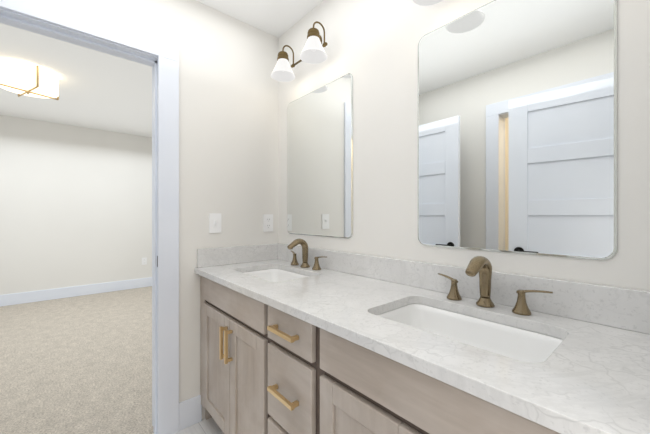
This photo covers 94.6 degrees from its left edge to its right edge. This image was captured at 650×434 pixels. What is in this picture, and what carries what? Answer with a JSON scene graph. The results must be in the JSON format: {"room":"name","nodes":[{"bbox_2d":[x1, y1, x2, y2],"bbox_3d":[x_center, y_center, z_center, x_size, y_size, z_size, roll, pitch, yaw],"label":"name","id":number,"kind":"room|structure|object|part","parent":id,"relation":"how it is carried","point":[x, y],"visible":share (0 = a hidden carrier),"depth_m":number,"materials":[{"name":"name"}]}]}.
{"room":"bathroom","nodes":[
{"label":"bathroom","id":0,"kind":"room"},
{"bbox_2d":[0,115,151,294],"bbox_3d":[-3.969,-0.131,4.220,4.740,2.620,0.120,0,0,-41],"label":"wall","id":1,"kind":"structure","parent":0,"point":[75,205],"depth_m":4.38,"materials":[{"name":"paint"}]},
{"bbox_2d":[0,277,151,306],"bbox_3d":[-3.925,1.104,4.170,4.500,0.150,0.013,0,0,-41],"label":"baseboard","id":2,"kind":"structure","parent":1,"relation":"attached to","point":[34,296],"depth_m":4.36,"materials":[{"name":"white wood"}]},
{"bbox_2d":[142,257,146,264],"bbox_3d":[-2.997,0.749,4.977,0.072,0.116,0.009,0,0,-41],"label":"outlet","id":3,"kind":"object","parent":1,"relation":"attached to","point":[144,261],"visible":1,"depth_m":4.98,"materials":[{"name":"white plastic"}]},
{"bbox_2d":[0,23,151,137],"bbox_3d":[-2.675,-1.381,2.728,4.500,0.120,3.830,0,0,-41],"label":"ceiling","id":4,"kind":"structure","parent":0,"point":[98,90],"depth_m":3.11,"materials":[{"name":"white paint"}]},
{"bbox_2d":[0,61,58,99],"bbox_3d":[-2.700,-1.213,2.726,0.422,0.214,0.422,0,0,-41],"label":"light","id":5,"kind":"object","parent":4,"relation":"attached to","point":[20,79],"visible":1,"depth_m":2.63,"materials":[{"name":"white glass"}]},
{"bbox_2d":[0,286,153,433],"bbox_3d":[-2.694,1.209,2.751,4.740,0.060,4.010,0,0,-41],"label":"floor","id":6,"kind":"structure","parent":0,"point":[82,364],"depth_m":2.37,"materials":[{"name":"beige carpet"}]},
{"bbox_2d":[55,0,277,418],"bbox_3d":[-1.381,-0.131,1.236,4.500,2.620,0.120,0,0,-41],"label":"wall","id":7,"kind":"structure","parent":0,"point":[228,127],"depth_m":1.78,"materials":[{"name":"paint"}]},
{"bbox_2d":[0,0,178,433],"bbox_3d":[-1.151,0.119,1.436,0.800,2.120,0.156,0,0,-41],"label":"door frame","id":8,"kind":"structure","parent":7,"relation":"attached to","point":[163,50],"depth_m":1.59,"materials":[{"name":"white wood"}]},
{"bbox_3d":[-1.151,0.162,1.436,0.650,2.035,0.120,0,0,-41],"label":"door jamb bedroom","id":9,"kind":"part","parent":8,"relation":"part of","materials":[{"name":"white wood"}]},
{"bbox_2d":[179,395,201,430],"bbox_3d":[-0.521,1.104,0.671,1.099,0.150,1.860,0,0,-41],"label":"baseboard","id":10,"kind":"structure","parent":7,"relation":"attached to","point":[190,411],"depth_m":1.68,"materials":[{"name":"white wood"}]},
{"bbox_2d":[209,213,220,232],"bbox_3d":[-0.649,0.042,1.779,0.072,0.116,0.018,0,0,-41],"label":"switch plate","id":11,"kind":"object","parent":7,"relation":"attached to","point":[214,222],"visible":1,"depth_m":1.78,"materials":[{"name":"white plastic"}]},
{"bbox_2d":[263,214,272,231],"bbox_3d":[-0.381,0.047,2.017,0.072,0.116,0.009,0,0,-41],"label":"electrical outlet plate","id":12,"kind":"object","parent":7,"relation":"attached to","point":[267,222],"visible":1,"depth_m":2.01,"materials":[{"name":"white plastic"}]},
{"bbox_2d":[153,418,223,433],"bbox_3d":[-0.236,1.209,-0.008,2.840,0.060,3.380,0,0,-41],"label":"floor","id":13,"kind":"structure","parent":0,"point":[208,426],"depth_m":1.66,"materials":[{"name":"grey tile"}]},
{"bbox_2d":[200,276,267,433],"bbox_3d":[-0.268,0.752,1.599,0.538,0.854,0.785,0,0,-41],"label":"base cabinet","id":14,"kind":"object","parent":13,"relation":"on","point":[266,369],"depth_m":1.35,"materials":[{"name":"brown wood"}]},
{"bbox_2d":[268,305,331,433],"bbox_3d":[0.078,0.752,1.201,0.538,0.854,0.449,0,0,-41],"label":"base cabinet","id":15,"kind":"object","parent":13,"relation":"on","point":[299,351],"depth_m":0.98,"materials":[{"name":"brown wood"}]},
{"bbox_2d":[332,333,559,433],"bbox_3d":[0.422,0.752,0.804,0.538,0.854,0.805,0,0,-41],"label":"base cabinet","id":16,"kind":"object","parent":13,"relation":"on","point":[373,393],"depth_m":0.69,"materials":[{"name":"brown wood"}]},
{"bbox_2d":[194,243,649,433],"bbox_3d":[0.075,0.257,1.189,0.558,0.135,1.854,0,0,-41],"label":"countertop","id":17,"kind":"structure","parent":16,"relation":"on","point":[590,374],"depth_m":0.80,"materials":[{"name":"stone"}]},
{"bbox_2d":[242,269,309,281],"bbox_3d":[-0.265,0.455,1.594,0.340,0.260,0.510,0,0,-41],"label":"sink","id":18,"kind":"object","parent":17,"relation":"in","point":[275,275],"visible":0.15,"depth_m":1.79,"materials":[{"name":"white ceramic"}]},
{"bbox_2d":[287,239,326,269],"bbox_3d":[-0.146,0.211,1.696,0.148,0.166,0.358,0,0,-41],"label":"faucet","id":19,"kind":"object","parent":17,"relation":"on","point":[302,243],"visible":1,"depth_m":1.70,"materials":[{"name":"brown metal"}]},
{"bbox_2d":[377,304,562,362],"bbox_3d":[0.377,0.455,0.854,0.340,0.260,0.510,0,0,-41],"label":"sink","id":20,"kind":"object","parent":17,"relation":"in","point":[519,344],"visible":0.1,"depth_m":0.94,"materials":[{"name":"white ceramic"}]},
{"bbox_2d":[438,256,552,315],"bbox_3d":[0.494,0.211,0.957,0.148,0.166,0.358,0,0,-41],"label":"faucet","id":21,"kind":"object","parent":17,"relation":"on","point":[482,265],"visible":1,"depth_m":0.96,"materials":[{"name":"beige metal"}]},
{"bbox_2d":[196,0,323,37],"bbox_3d":[-0.324,-1.336,0.842,1.620,0.210,1.860,0,0,-41],"label":"ceiling","id":22,"kind":"structure","parent":0,"point":[277,18],"depth_m":1.81,"materials":[{"name":"white paint"}]},
{"bbox_2d":[278,0,649,290],"bbox_3d":[0.811,-0.131,0.860,0.120,2.620,3.320,0,0,-41],"label":"wall","id":23,"kind":"structure","parent":0,"point":[371,47],"depth_m":1.32,"materials":[{"name":"paint"}]},
{"bbox_2d":[270,21,327,81],"bbox_3d":[-0.132,-0.947,1.696,0.208,0.231,0.437,0,0,-41],"label":"sconce","id":24,"kind":"object","parent":23,"relation":"attached to","point":[313,52],"visible":1,"depth_m":1.62,"materials":[{"name":"white glass"}]},
{"bbox_2d":[287,73,352,237],"bbox_3d":[-0.055,-0.312,1.762,0.005,0.858,0.598,0,0,-41],"label":"mirror","id":25,"kind":"object","parent":23,"relation":"attached to","point":[320,161],"visible":1,"depth_m":1.71,"materials":[{"name":"white mirror"}]},
{"bbox_2d":[197,243,649,349],"bbox_3d":[0.080,0.241,1.194,0.543,0.104,1.854,0,0,-41],"label":"backsplash","id":26,"kind":"structure","parent":23,"relation":"attached to","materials":[{"name":"stone"}]},
{"bbox_2d":[412,0,443,5],"bbox_3d":[0.497,-0.908,0.971,0.208,0.231,0.437,0,0,-41],"label":"sconce","id":27,"kind":"object","parent":23,"relation":"attached to","point":[425,2],"visible":1,"depth_m":1.12,"materials":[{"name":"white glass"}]},
{"bbox_2d":[418,0,616,259],"bbox_3d":[0.583,-0.310,1.026,0.005,0.862,0.598,0,0,-41],"label":"mirror","id":28,"kind":"object","parent":23,"relation":"attached to","point":[517,126],"visible":1,"depth_m":0.96,"materials":[{"name":"white mirror"}]}
]}

